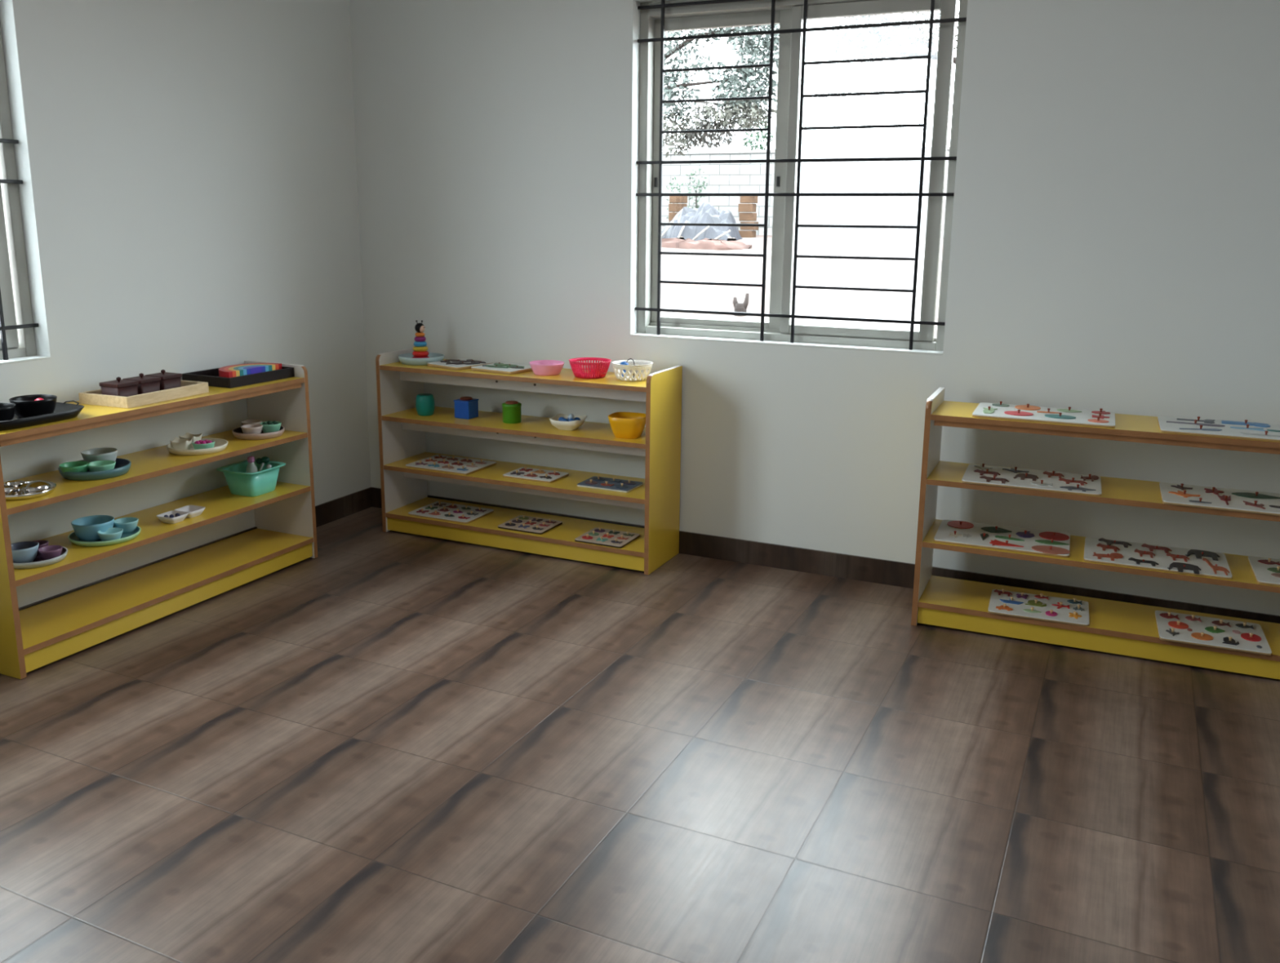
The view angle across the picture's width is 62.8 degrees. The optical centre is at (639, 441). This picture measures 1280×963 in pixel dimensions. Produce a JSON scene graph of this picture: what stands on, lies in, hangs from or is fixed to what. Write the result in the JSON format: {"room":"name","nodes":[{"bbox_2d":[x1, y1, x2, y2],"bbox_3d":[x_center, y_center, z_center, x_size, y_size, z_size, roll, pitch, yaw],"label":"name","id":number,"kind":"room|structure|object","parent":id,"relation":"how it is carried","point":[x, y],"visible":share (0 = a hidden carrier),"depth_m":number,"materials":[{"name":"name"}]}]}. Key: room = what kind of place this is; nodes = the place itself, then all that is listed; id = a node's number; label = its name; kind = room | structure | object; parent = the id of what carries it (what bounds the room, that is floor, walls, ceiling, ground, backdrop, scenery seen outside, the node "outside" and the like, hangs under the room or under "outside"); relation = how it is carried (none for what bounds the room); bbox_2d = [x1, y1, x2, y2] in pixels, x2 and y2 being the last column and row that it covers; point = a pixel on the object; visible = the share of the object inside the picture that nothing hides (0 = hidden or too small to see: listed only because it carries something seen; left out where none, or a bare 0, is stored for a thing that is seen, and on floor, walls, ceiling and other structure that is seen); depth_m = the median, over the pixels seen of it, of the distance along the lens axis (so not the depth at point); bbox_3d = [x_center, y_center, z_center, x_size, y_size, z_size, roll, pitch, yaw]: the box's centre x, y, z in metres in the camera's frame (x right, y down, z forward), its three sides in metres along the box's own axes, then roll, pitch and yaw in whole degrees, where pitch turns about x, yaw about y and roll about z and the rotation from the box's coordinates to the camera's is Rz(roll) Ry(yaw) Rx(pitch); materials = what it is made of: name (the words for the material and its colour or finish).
{"room":"children's room","nodes":[
{"label":"children's room","id":0,"kind":"room"},
{"bbox_2d":[0,0,370,608],"bbox_3d":[-2.585,-0.615,1.958,0.160,3.000,6.360,6,13,24],"label":"wall","id":1,"kind":"structure","parent":0,"point":[187,169],"depth_m":3.78,"materials":[{"name":"paint"}]},
{"bbox_2d":[0,22,50,364],"bbox_3d":[-2.212,-0.779,2.730,0.153,1.262,1.218,6,13,24],"label":"window","id":2,"kind":"structure","parent":1,"relation":"in","point":[14,277],"depth_m":3.29,"materials":[{"name":"paint"}]},
{"bbox_2d":[0,138,18,143],"bbox_3d":[-1.941,-0.921,3.221,0.013,0.012,0.059,6,13,24],"label":"window grille","id":3,"kind":"object","parent":2,"relation":"attached to","point":[2,140],"depth_m":3.22,"materials":[{"name":"metal"}]},
{"bbox_2d":[0,179,22,183],"bbox_3d":[-1.946,-0.802,3.240,0.013,0.012,0.072,6,13,24],"label":"window grille","id":4,"kind":"object","parent":2,"relation":"attached to","point":[3,181],"depth_m":3.24,"materials":[{"name":"metal"}]},
{"bbox_2d":[0,288,38,359],"bbox_3d":[-1.962,-0.371,3.305,0.013,0.218,0.128,6,13,24],"label":"window grille","id":5,"kind":"object","parent":2,"relation":"attached to","point":[3,327],"depth_m":3.27,"materials":[{"name":"metal"}]},
{"bbox_2d":[18,487,372,611],"bbox_3d":[-2.556,0.830,2.153,0.009,0.093,6.200,6,13,24],"label":"baseboard","id":6,"kind":"structure","parent":1,"relation":"attached to","point":[331,511],"depth_m":4.63,"materials":[{"name":"wood"}]},
{"bbox_2d":[0,506,1279,962],"bbox_3d":[-0.293,1.173,1.154,5.320,0.120,6.520,6,13,24],"label":"floor","id":7,"kind":"structure","parent":0,"point":[380,746],"depth_m":2.55,"materials":[{"name":"brown tile"}]},
{"bbox_2d":[0,360,317,679],"bbox_3d":[-1.673,0.188,3.591,0.300,0.768,1.256,6,13,24],"label":"storage shelf","id":8,"kind":"object","parent":7,"relation":"on","point":[33,637],"visible":0.87,"depth_m":3.57,"materials":[{"name":"yellow laminate"}]},
{"bbox_2d":[4,480,56,500],"bbox_3d":[-1.839,0.148,3.123,0.177,0.019,0.177,6,13,24],"label":"plate","id":9,"kind":"object","parent":8,"relation":"on","point":[20,495],"visible":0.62,"depth_m":3.08,"materials":[{"name":"silver metal"}]},
{"bbox_2d":[4,487,14,495],"bbox_3d":[-1.867,0.151,3.081,0.052,0.021,0.052,6,13,24],"label":"bowl","id":10,"kind":"object","parent":9,"relation":"on","point":[8,491],"visible":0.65,"depth_m":3.08,"materials":[{"name":"silver metal"}]},
{"bbox_2d":[4,480,25,491],"bbox_3d":[-1.877,0.136,3.148,0.056,0.023,0.056,6,13,24],"label":"bowl","id":11,"kind":"object","parent":9,"relation":"on","point":[17,485],"visible":0.88,"depth_m":3.14,"materials":[{"name":"silver metal"}]},
{"bbox_2d":[24,480,51,493],"bbox_3d":[-1.802,0.134,3.138,0.070,0.029,0.070,6,13,24],"label":"bowl","id":12,"kind":"object","parent":9,"relation":"on","point":[34,486],"visible":0.93,"depth_m":3.12,"materials":[{"name":"silver metal"}]},
{"bbox_2d":[13,545,67,568],"bbox_3d":[-1.835,0.353,3.180,0.177,0.021,0.177,6,13,24],"label":"plate","id":13,"kind":"object","parent":8,"relation":"on","point":[38,562],"visible":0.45,"depth_m":3.13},
{"bbox_2d":[10,541,39,563],"bbox_3d":[-1.855,0.339,3.151,0.090,0.052,0.090,6,13,24],"label":"bowl","id":14,"kind":"object","parent":13,"relation":"on","point":[25,552],"visible":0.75,"depth_m":3.13,"materials":[{"name":"ceramic"}]},
{"bbox_2d":[34,540,48,556],"bbox_3d":[-1.851,0.331,3.223,0.063,0.037,0.063,6,13,24],"label":"bowl","id":15,"kind":"object","parent":13,"relation":"on","point":[42,543],"visible":0.41,"depth_m":3.24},
{"bbox_2d":[37,545,62,559],"bbox_3d":[-1.787,0.342,3.180,0.066,0.035,0.066,6,13,24],"label":"bowl","id":16,"kind":"object","parent":13,"relation":"on","point":[46,553],"visible":0.96,"depth_m":3.17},
{"bbox_2d":[0,400,84,431],"bbox_3d":[-1.845,-0.080,3.115,0.254,0.040,0.323,6,13,24],"label":"serving tray","id":17,"kind":"object","parent":8,"relation":"on","point":[63,411],"visible":0.7,"depth_m":3.08,"materials":[{"name":"black plastic"}]},
{"bbox_2d":[0,403,15,421],"bbox_3d":[-1.881,-0.079,3.060,0.108,0.049,0.108,6,13,24],"label":"bowl","id":18,"kind":"object","parent":17,"relation":"on","point":[6,410],"visible":0.95,"depth_m":3.05,"materials":[{"name":"ceramic"}]},
{"bbox_2d":[8,394,57,417],"bbox_3d":[-1.830,-0.104,3.168,0.126,0.055,0.126,6,13,24],"label":"bowl","id":19,"kind":"object","parent":17,"relation":"on","point":[26,406],"visible":0.9,"depth_m":3.13,"materials":[{"name":"ceramic"}]},
{"bbox_2d":[57,457,131,480],"bbox_3d":[-1.750,0.091,3.371,0.209,0.030,0.209,6,13,24],"label":"plate","id":20,"kind":"object","parent":8,"relation":"on","point":[122,466],"visible":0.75,"depth_m":3.30,"materials":[{"name":"ceramic"}]},
{"bbox_2d":[58,461,89,472],"bbox_3d":[-1.785,0.093,3.313,0.087,0.041,0.087,6,13,24],"label":"bowl","id":21,"kind":"object","parent":20,"relation":"on","point":[74,466],"visible":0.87,"depth_m":3.30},
{"bbox_2d":[80,447,118,462],"bbox_3d":[-1.760,0.061,3.421,0.109,0.059,0.109,6,13,24],"label":"bowl","id":22,"kind":"object","parent":20,"relation":"on","point":[89,455],"visible":0.68,"depth_m":3.40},
{"bbox_2d":[86,460,115,471],"bbox_3d":[-1.714,0.089,3.339,0.084,0.039,0.084,6,13,24],"label":"bowl","id":23,"kind":"object","parent":20,"relation":"on","point":[100,465],"visible":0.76,"depth_m":3.33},
{"bbox_2d":[67,524,141,546],"bbox_3d":[-1.739,0.307,3.410,0.212,0.019,0.212,6,13,24],"label":"plate","id":24,"kind":"object","parent":8,"relation":"on","point":[73,538],"visible":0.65,"depth_m":3.36,"materials":[{"name":"ceramic"}]},
{"bbox_2d":[71,515,114,541],"bbox_3d":[-1.771,0.284,3.401,0.125,0.057,0.125,6,13,24],"label":"bowl","id":25,"kind":"object","parent":24,"relation":"on","point":[86,528],"visible":0.91,"depth_m":3.37,"materials":[{"name":"ceramic"}]},
{"bbox_2d":[97,527,123,541],"bbox_3d":[-1.697,0.304,3.361,0.075,0.035,0.075,6,13,24],"label":"bowl","id":26,"kind":"object","parent":24,"relation":"on","point":[114,533],"visible":0.96,"depth_m":3.34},
{"bbox_2d":[113,517,138,533],"bbox_3d":[-1.698,0.280,3.465,0.077,0.039,0.077,6,13,24],"label":"bowl","id":27,"kind":"object","parent":24,"relation":"on","point":[129,525],"visible":0.81,"depth_m":3.45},
{"bbox_2d":[78,380,208,408],"bbox_3d":[-1.661,-0.163,3.526,0.208,0.036,0.348,5,13,21],"label":"tray","id":28,"kind":"object","parent":8,"relation":"on","point":[188,388],"visible":0.74,"depth_m":3.41,"materials":[{"name":"beige wood"}]},
{"bbox_2d":[98,377,138,396],"bbox_3d":[-1.700,-0.172,3.426,0.083,0.077,0.083,6,13,22],"label":"lidded box","id":29,"kind":"object","parent":28,"relation":"in","point":[122,388],"visible":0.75,"depth_m":3.40,"materials":[{"name":"wood"}]},
{"bbox_2d":[122,373,160,395],"bbox_3d":[-1.667,-0.189,3.512,0.083,0.077,0.083,6,13,22],"label":"lidded box","id":30,"kind":"object","parent":28,"relation":"in","point":[146,384],"visible":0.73,"depth_m":3.49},
{"bbox_2d":[145,369,182,391],"bbox_3d":[-1.634,-0.207,3.598,0.083,0.077,0.083,6,13,22],"label":"lidded box","id":31,"kind":"object","parent":28,"relation":"in","point":[169,380],"visible":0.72,"depth_m":3.58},
{"bbox_2d":[156,505,205,524],"bbox_3d":[-1.589,0.256,3.635,0.080,0.026,0.157,5,13,21],"label":"dish","id":32,"kind":"object","parent":8,"relation":"on","point":[188,511],"visible":0.98,"depth_m":3.63,"materials":[{"name":"ceramic"}]},
{"bbox_2d":[166,438,227,455],"bbox_3d":[-1.572,0.021,3.727,0.204,0.023,0.204,6,13,24],"label":"plate","id":33,"kind":"object","parent":8,"relation":"on","point":[220,445],"visible":0.7,"depth_m":3.66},
{"bbox_2d":[169,437,192,449],"bbox_3d":[-1.610,0.014,3.685,0.062,0.043,0.062,0,12,-4],"label":"dish","id":34,"kind":"object","parent":33,"relation":"on","point":[177,443],"visible":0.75,"depth_m":3.66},
{"bbox_2d":[178,432,201,447],"bbox_3d":[-1.612,-0.003,3.763,0.062,0.043,0.062,2,12,7],"label":"dish","id":35,"kind":"object","parent":33,"relation":"on","point":[197,437],"visible":0.49,"depth_m":3.77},
{"bbox_2d":[191,440,214,449],"bbox_3d":[-1.539,0.018,3.701,0.075,0.031,0.075,6,13,24],"label":"bowl","id":36,"kind":"object","parent":33,"relation":"on","point":[197,446],"visible":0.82,"depth_m":3.67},
{"bbox_2d":[182,363,294,388],"bbox_3d":[-1.500,-0.246,3.927,0.236,0.037,0.320,6,13,24],"label":"tray","id":37,"kind":"object","parent":8,"relation":"on","point":[211,376],"visible":0.68,"depth_m":3.83,"materials":[{"name":"black wood"}]},
{"bbox_2d":[218,363,281,377],"bbox_3d":[-1.490,-0.260,3.941,0.128,0.041,0.264,6,13,24],"label":"arc","id":38,"kind":"object","parent":37,"relation":"in","point":[222,373],"visible":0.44,"depth_m":3.83},
{"bbox_2d":[223,363,279,377],"bbox_3d":[-1.482,-0.259,3.937,0.111,0.041,0.230,6,13,24],"label":"arc","id":39,"kind":"object","parent":37,"relation":"in","point":[276,365],"visible":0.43,"depth_m":3.92},
{"bbox_2d":[228,364,275,377],"bbox_3d":[-1.475,-0.258,3.934,0.095,0.041,0.195,6,13,24],"label":"arc","id":40,"kind":"object","parent":37,"relation":"in","point":[237,372],"visible":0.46,"depth_m":3.93},
{"bbox_2d":[233,364,272,376],"bbox_3d":[-1.467,-0.258,3.930,0.078,0.041,0.161,6,13,24],"label":"arc","id":41,"kind":"object","parent":37,"relation":"in","point":[269,366],"visible":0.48,"depth_m":3.95},
{"bbox_2d":[238,365,268,375],"bbox_3d":[-1.460,-0.257,3.927,0.061,0.041,0.126,6,13,24],"label":"arc","id":42,"kind":"object","parent":37,"relation":"in","point":[266,366],"visible":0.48,"depth_m":3.92},
{"bbox_2d":[243,365,265,374],"bbox_3d":[-1.452,-0.256,3.924,0.045,0.041,0.092,6,13,24],"label":"arc","id":43,"kind":"object","parent":37,"relation":"in","point":[248,371],"visible":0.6,"depth_m":3.91},
{"bbox_2d":[248,366,262,374],"bbox_3d":[-1.444,-0.255,3.920,0.028,0.041,0.058,6,13,24],"label":"arc","id":44,"kind":"object","parent":37,"relation":"in","point":[254,370],"visible":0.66,"depth_m":3.91},
{"bbox_2d":[216,459,285,497],"bbox_3d":[-1.476,0.145,3.991,0.190,0.100,0.204,6,13,23],"label":"tub","id":45,"kind":"object","parent":8,"relation":"on","point":[240,482],"visible":0.93,"depth_m":3.94,"materials":[{"name":"plastic"}]},
{"bbox_2d":[245,456,257,473],"bbox_3d":[-1.480,0.122,4.000,0.048,0.130,0.048,6,13,24],"label":"bottle","id":46,"kind":"object","parent":45,"relation":"in","point":[251,468],"visible":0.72,"depth_m":3.98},
{"bbox_2d":[256,456,270,471],"bbox_3d":[-1.455,0.096,4.021,0.047,0.067,0.083,6,13,24],"label":"utensil","id":47,"kind":"object","parent":45,"relation":"in","point":[264,460],"visible":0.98,"depth_m":4.02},
{"bbox_2d":[231,426,284,439],"bbox_3d":[-1.447,-0.033,3.981,0.188,0.025,0.188,6,13,24],"label":"plate","id":48,"kind":"object","parent":8,"relation":"on","point":[237,433],"visible":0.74,"depth_m":3.91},
{"bbox_2d":[240,419,262,425],"bbox_3d":[-1.484,-0.054,4.009,0.075,0.045,0.075,6,13,24],"label":"bowl","id":49,"kind":"object","parent":48,"relation":"on","point":[249,421],"visible":0.32,"depth_m":4.02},
{"bbox_2d":[240,424,262,434],"bbox_3d":[-1.456,-0.036,3.936,0.077,0.042,0.077,6,13,24],"label":"bowl","id":50,"kind":"object","parent":48,"relation":"on","point":[247,428],"visible":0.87,"depth_m":3.91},
{"bbox_2d":[259,421,281,433],"bbox_3d":[-1.407,-0.049,3.999,0.078,0.041,0.078,6,13,24],"label":"bowl","id":51,"kind":"object","parent":48,"relation":"on","point":[273,428],"visible":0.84,"depth_m":3.97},
{"bbox_2d":[375,347,682,574],"bbox_3d":[-0.471,0.047,4.312,1.256,0.768,0.300,6,13,24],"label":"storage shelf","id":52,"kind":"object","parent":7,"relation":"on","point":[402,431],"visible":0.94,"depth_m":4.23,"materials":[{"name":"yellow laminate"}]},
{"bbox_2d":[398,352,444,365],"bbox_3d":[-0.926,-0.348,4.447,0.192,0.032,0.192,6,13,24],"label":"plate","id":53,"kind":"object","parent":52,"relation":"on","point":[406,358],"visible":0.84,"depth_m":4.38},
{"bbox_2d":[412,320,429,358],"bbox_3d":[-0.929,-0.423,4.433,0.075,0.176,0.075,6,13,22],"label":"stacking toy","id":54,"kind":"object","parent":53,"relation":"on","point":[420,348],"visible":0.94,"depth_m":4.41,"materials":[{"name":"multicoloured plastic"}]},
{"bbox_2d":[415,393,435,416],"bbox_3d":[-0.908,-0.154,4.433,0.080,0.086,0.080,6,13,24],"label":"box","id":55,"kind":"object","parent":52,"relation":"on","point":[424,402],"visible":1,"depth_m":4.40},
{"bbox_2d":[408,501,493,524],"bbox_3d":[-0.809,0.298,4.496,0.302,0.024,0.214,6,13,24],"label":"board","id":56,"kind":"object","parent":52,"relation":"on","point":[442,511],"visible":1,"depth_m":4.47,"materials":[{"name":"paint"}]},
{"bbox_2d":[405,454,496,475],"bbox_3d":[-0.803,0.092,4.458,0.312,0.024,0.232,6,13,24],"label":"board","id":57,"kind":"object","parent":52,"relation":"on","point":[438,463],"visible":1,"depth_m":4.43,"materials":[{"name":"paint"}]},
{"bbox_2d":[427,358,493,370],"bbox_3d":[-0.750,-0.324,4.368,0.193,0.021,0.200,10,15,38],"label":"board","id":58,"kind":"object","parent":52,"relation":"on","point":[460,364],"visible":0.97,"depth_m":4.33,"materials":[{"name":"paint"}]},
{"bbox_2d":[453,396,479,419],"bbox_3d":[-0.726,-0.141,4.383,0.076,0.085,0.076,6,13,25],"label":"box","id":59,"kind":"object","parent":52,"relation":"on","point":[465,407],"visible":1,"depth_m":4.36,"materials":[{"name":"plastic"}]},
{"bbox_2d":[471,362,532,374],"bbox_3d":[-0.547,-0.300,4.265,0.210,0.021,0.190,8,14,31],"label":"board","id":60,"kind":"object","parent":52,"relation":"on","point":[506,368],"visible":0.95,"depth_m":4.22,"materials":[{"name":"paint"}]},
{"bbox_2d":[502,400,521,423],"bbox_3d":[-0.524,-0.120,4.292,0.079,0.086,0.079,6,13,24],"label":"box","id":61,"kind":"object","parent":52,"relation":"on","point":[511,409],"visible":1,"depth_m":4.26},
{"bbox_2d":[497,515,562,534],"bbox_3d":[-0.453,0.338,4.326,0.207,0.024,0.180,6,13,24],"label":"board","id":62,"kind":"object","parent":52,"relation":"on","point":[523,523],"visible":1,"depth_m":4.30,"materials":[{"name":"paint"}]},
{"bbox_2d":[502,466,568,483],"bbox_3d":[-0.426,0.131,4.290,0.226,0.024,0.154,6,13,24],"label":"board","id":63,"kind":"object","parent":52,"relation":"on","point":[540,475],"visible":1,"depth_m":4.27,"materials":[{"name":"paint"}]},
{"bbox_2d":[528,360,564,375],"bbox_3d":[-0.369,-0.289,4.161,0.140,0.047,0.140,6,13,24],"label":"bowl","id":64,"kind":"object","parent":52,"relation":"on","point":[540,367],"visible":1,"depth_m":4.12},
{"bbox_2d":[549,413,586,431],"bbox_3d":[-0.286,-0.072,4.171,0.132,0.048,0.132,4,12,16],"label":"bowl","id":65,"kind":"object","parent":52,"relation":"on","point":[561,425],"visible":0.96,"depth_m":4.13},
{"bbox_2d":[568,413,573,419],"bbox_3d":[-0.273,-0.097,4.165,0.025,0.024,0.029,2,12,8],"label":"toy piece","id":66,"kind":"object","parent":65,"relation":"in","point":[571,415],"visible":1,"depth_m":4.15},
{"bbox_2d":[568,357,611,378],"bbox_3d":[-0.195,-0.284,4.096,0.168,0.066,0.168,6,13,24],"label":"basket","id":67,"kind":"object","parent":52,"relation":"on","point":[597,370],"visible":1,"depth_m":4.05,"materials":[{"name":"plastic"}]},
{"bbox_2d":[574,527,639,548],"bbox_3d":[-0.128,0.376,4.161,0.205,0.024,0.182,6,13,24],"label":"board","id":68,"kind":"object","parent":52,"relation":"on","point":[597,536],"visible":1,"depth_m":4.14,"materials":[{"name":"paint"}]},
{"bbox_2d":[577,475,643,493],"bbox_3d":[-0.118,0.164,4.151,0.222,0.024,0.150,6,13,24],"label":"board","id":69,"kind":"object","parent":52,"relation":"on","point":[598,482],"visible":1,"depth_m":4.13,"materials":[{"name":"paint"}]},
{"bbox_2d":[608,412,645,439],"bbox_3d":[-0.046,-0.059,4.032,0.144,0.083,0.136,5,13,19],"label":"bowl","id":70,"kind":"object","parent":52,"relation":"on","point":[628,425],"visible":0.98,"depth_m":3.99,"materials":[{"name":"plastic"}]},
{"bbox_2d":[611,360,653,382],"bbox_3d":[-0.030,-0.270,4.037,0.162,0.066,0.162,6,13,24],"label":"basket","id":71,"kind":"object","parent":52,"relation":"on","point":[646,366],"visible":0.92,"depth_m":3.99,"materials":[{"name":"plastic"}]},
{"bbox_2d":[619,358,635,377],"bbox_3d":[-0.048,-0.281,4.035,0.062,0.079,0.034,6,13,24],"label":"toy","id":72,"kind":"object","parent":71,"relation":"in","point":[622,362],"visible":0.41,"depth_m":4.03,"materials":[{"name":"plastic"}]},
{"bbox_2d":[911,386,1279,679],"bbox_3d":[1.552,0.274,3.339,1.256,0.768,0.300,6,13,23],"label":"storage shelf","id":73,"kind":"object","parent":7,"relation":"on","point":[1115,627],"visible":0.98,"depth_m":3.33,"materials":[{"name":"yellow laminate"}]},
{"bbox_2d":[933,520,1070,557],"bbox_3d":[1.211,0.316,3.499,0.418,0.024,0.265,5,13,22],"label":"board","id":74,"kind":"object","parent":73,"relation":"on","point":[1053,544],"visible":1,"depth_m":3.48,"materials":[{"name":"paint"}]},
{"bbox_2d":[961,463,1101,496],"bbox_3d":[1.273,0.118,3.407,0.415,0.024,0.254,5,13,22],"label":"board","id":75,"kind":"object","parent":73,"relation":"on","point":[982,474],"visible":1,"depth_m":3.38,"materials":[{"name":"paint"}]},
{"bbox_2d":[987,589,1088,626],"bbox_3d":[1.314,0.541,3.454,0.305,0.024,0.222,5,13,21],"label":"board","id":76,"kind":"object","parent":73,"relation":"on","point":[1002,602],"visible":1,"depth_m":3.43,"materials":[{"name":"paint"}]},
{"bbox_2d":[972,401,1115,428],"bbox_3d":[1.298,-0.092,3.367,0.418,0.024,0.254,6,13,23],"label":"board","id":77,"kind":"object","parent":73,"relation":"on","point":[1102,419],"visible":1,"depth_m":3.33,"materials":[{"name":"paint"}]},
{"bbox_2d":[1083,537,1231,579],"bbox_3d":[1.624,0.363,3.307,0.410,0.018,0.265,6,13,23],"label":"board","id":78,"kind":"object","parent":73,"relation":"on","point":[1096,550],"visible":1,"depth_m":3.29,"materials":[{"name":"paint"}]},
{"bbox_2d":[1155,610,1271,655],"bbox_3d":[1.774,0.586,3.260,0.300,0.024,0.250,5,13,22],"label":"board","id":79,"kind":"object","parent":73,"relation":"on","point":[1192,629],"visible":1,"depth_m":3.24,"materials":[{"name":"paint"}]},
{"bbox_2d":[1157,415,1279,442],"bbox_3d":[1.792,-0.042,3.151,0.418,0.024,0.258,6,13,23],"label":"board","id":80,"kind":"object","parent":73,"relation":"on","point":[1246,430],"visible":1,"depth_m":3.14,"materials":[{"name":"paint"}]},
{"bbox_2d":[1159,482,1279,515],"bbox_3d":[1.809,0.172,3.178,0.415,0.024,0.262,6,13,23],"label":"board","id":81,"kind":"object","parent":73,"relation":"on","point":[1172,494],"visible":1,"depth_m":3.17,"materials":[{"name":"paint"}]},
{"bbox_2d":[1248,555,1279,586],"bbox_3d":[1.983,0.396,3.157,0.242,0.024,0.262,6,13,23],"label":"board","id":82,"kind":"object","parent":73,"relation":"on","point":[1266,571],"visible":1,"depth_m":3.18,"materials":[{"name":"paint"}]},
{"bbox_2d":[349,0,1279,615],"bbox_3d":[1.059,-0.937,3.657,5.000,3.000,0.160,6,13,24],"label":"wall","id":83,"kind":"structure","parent":0,"point":[1115,244],"depth_m":3.77,"materials":[{"name":"paint"}]},
{"bbox_2d":[630,0,967,355],"bbox_3d":[0.552,-0.993,3.878,1.218,1.262,0.153,6,13,24],"label":"window","id":84,"kind":"structure","parent":83,"relation":"in","point":[788,14],"depth_m":3.89,"materials":[{"name":"paint"}]},
{"bbox_2d":[635,0,966,350],"bbox_3d":[0.539,-0.990,3.850,1.216,1.256,0.012,6,13,24],"label":"window grille","id":85,"kind":"object","parent":84,"relation":"attached to","point":[922,158],"visible":0.95,"depth_m":3.83,"materials":[{"name":"metal"}]},
{"bbox_2d":[371,487,1279,623],"bbox_3d":[1.013,0.501,3.881,4.991,0.093,0.009,6,13,24],"label":"baseboard","id":86,"kind":"structure","parent":83,"relation":"attached to","point":[876,571],"depth_m":3.98,"materials":[{"name":"tile"}]},
{"label":"outside","id":87,"kind":"structure","parent":0,"visible":0},
{"bbox_2d":[660,235,943,337],"bbox_3d":[6.808,-4.417,21.701,68.000,1.898,38.000,6,13,24],"label":"ground","id":88,"kind":"structure","parent":87,"point":[818,272],"depth_m":11.67,"materials":[{"name":"concrete"}]},
{"bbox_2d":[661,225,671,237],"bbox_3d":[0.441,-3.696,18.599,0.339,0.365,0.046,-4,13,-19],"label":"wooden stick","id":89,"kind":"object","parent":88,"relation":"on","point":[669,226],"visible":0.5,"depth_m":18.58,"materials":[{"name":"grey"}]},
{"bbox_2d":[666,176,684,218],"bbox_3d":[0.654,-4.627,20.705,0.356,1.173,0.419,-9,15,-37],"label":"shrub","id":90,"kind":"object","parent":88,"relation":"on","point":[670,184],"visible":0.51,"depth_m":20.64,"materials":[{"name":"green plant"}]},
{"bbox_2d":[668,195,687,236],"bbox_3d":[0.722,-4.314,20.142,0.299,0.815,0.263,6,13,24],"label":"brick stack","id":91,"kind":"object","parent":88,"relation":"on","point":[676,204],"visible":0.37,"depth_m":20.00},
{"bbox_2d":[677,220,687,238],"bbox_3d":[0.729,-3.673,18.412,0.272,0.399,0.042,-9,15,-39],"label":"wooden stick","id":92,"kind":"object","parent":88,"relation":"on","point":[683,227],"visible":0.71,"depth_m":18.39,"materials":[{"name":"grey"}]},
{"bbox_2d":[684,168,708,208],"bbox_3d":[1.096,-4.661,20.523,0.485,1.322,0.393,6,13,24],"label":"shrub","id":93,"kind":"object","parent":88,"relation":"on","point":[691,174],"visible":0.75,"depth_m":20.44,"materials":[{"name":"green plant"}]},
{"bbox_2d":[692,226,710,240],"bbox_3d":[1.033,-3.586,18.229,0.381,0.329,0.047,-2,12,-12],"label":"wooden stick","id":94,"kind":"object","parent":88,"relation":"on","point":[708,227],"visible":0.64,"depth_m":18.21,"materials":[{"name":"grey"}]},
{"bbox_2d":[661,200,742,240],"bbox_3d":[1.073,-3.956,18.916,1.400,0.756,1.200,6,13,24],"label":"heap","id":95,"kind":"object","parent":88,"relation":"on","point":[706,213],"visible":0.8,"depth_m":18.54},
{"bbox_2d":[661,237,752,250],"bbox_3d":[0.907,-3.179,17.345,2.004,0.364,1.059,6,13,24],"label":"soil mound","id":96,"kind":"object","parent":88,"relation":"on","point":[706,243],"visible":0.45,"depth_m":16.98,"materials":[{"name":"soil"}]},
{"bbox_2d":[662,23,779,157],"bbox_3d":[0.531,-3.920,13.473,2.987,3.425,0.982,7,14,30],"label":"tree","id":97,"kind":"object","parent":88,"relation":"on","point":[731,108],"visible":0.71,"depth_m":13.02,"materials":[{"name":"green plant"}]},
{"bbox_2d":[714,230,730,239],"bbox_3d":[1.384,-3.537,18.186,0.391,0.252,0.047,-2,12,-10],"label":"wooden stick","id":98,"kind":"object","parent":88,"relation":"on","point":[729,231],"visible":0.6,"depth_m":18.17,"materials":[{"name":"grey"}]},
{"bbox_2d":[733,293,749,316],"bbox_3d":[0.886,-1.193,9.224,0.123,0.222,0.120,-3,13,-18],"label":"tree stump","id":99,"kind":"object","parent":88,"relation":"on","point":[739,307],"visible":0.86,"depth_m":9.18,"materials":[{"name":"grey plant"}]},
{"bbox_2d":[737,195,758,237],"bbox_3d":[2.029,-4.203,19.657,0.336,0.815,0.268,6,13,24],"label":"brick stack","id":100,"kind":"object","parent":88,"relation":"on","point":[745,205],"visible":0.78,"depth_m":19.57,"materials":[{"name":"brick"}]},
{"bbox_2d":[737,109,775,150],"bbox_3d":[2.400,-5.580,21.559,0.883,2.556,0.741,6,13,24],"label":"shrub","id":101,"kind":"object","parent":88,"relation":"on","point":[757,136],"visible":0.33,"depth_m":21.35,"materials":[{"name":"green plant"}]},
{"bbox_2d":[662,146,949,239],"bbox_3d":[3.342,-4.526,20.099,17.000,2.060,0.280,6,13,24],"label":"wall","id":102,"kind":"structure","parent":88,"relation":"on","point":[818,176],"depth_m":19.84,"materials":[{"name":"brick"}]},
{"bbox_2d":[803,0,959,124],"bbox_3d":[3.252,-3.647,12.249,2.764,3.432,0.976,4,13,17],"label":"tree","id":103,"kind":"object","parent":88,"relation":"on","point":[893,33],"visible":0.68,"depth_m":12.20,"materials":[{"name":"green plant"}]},
{"bbox_2d":[876,160,924,239],"bbox_3d":[4.684,-4.322,18.877,0.889,1.413,0.402,6,13,24],"label":"shrub","id":104,"kind":"object","parent":88,"relation":"on","point":[900,221],"visible":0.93,"depth_m":18.85,"materials":[{"name":"green plant"}]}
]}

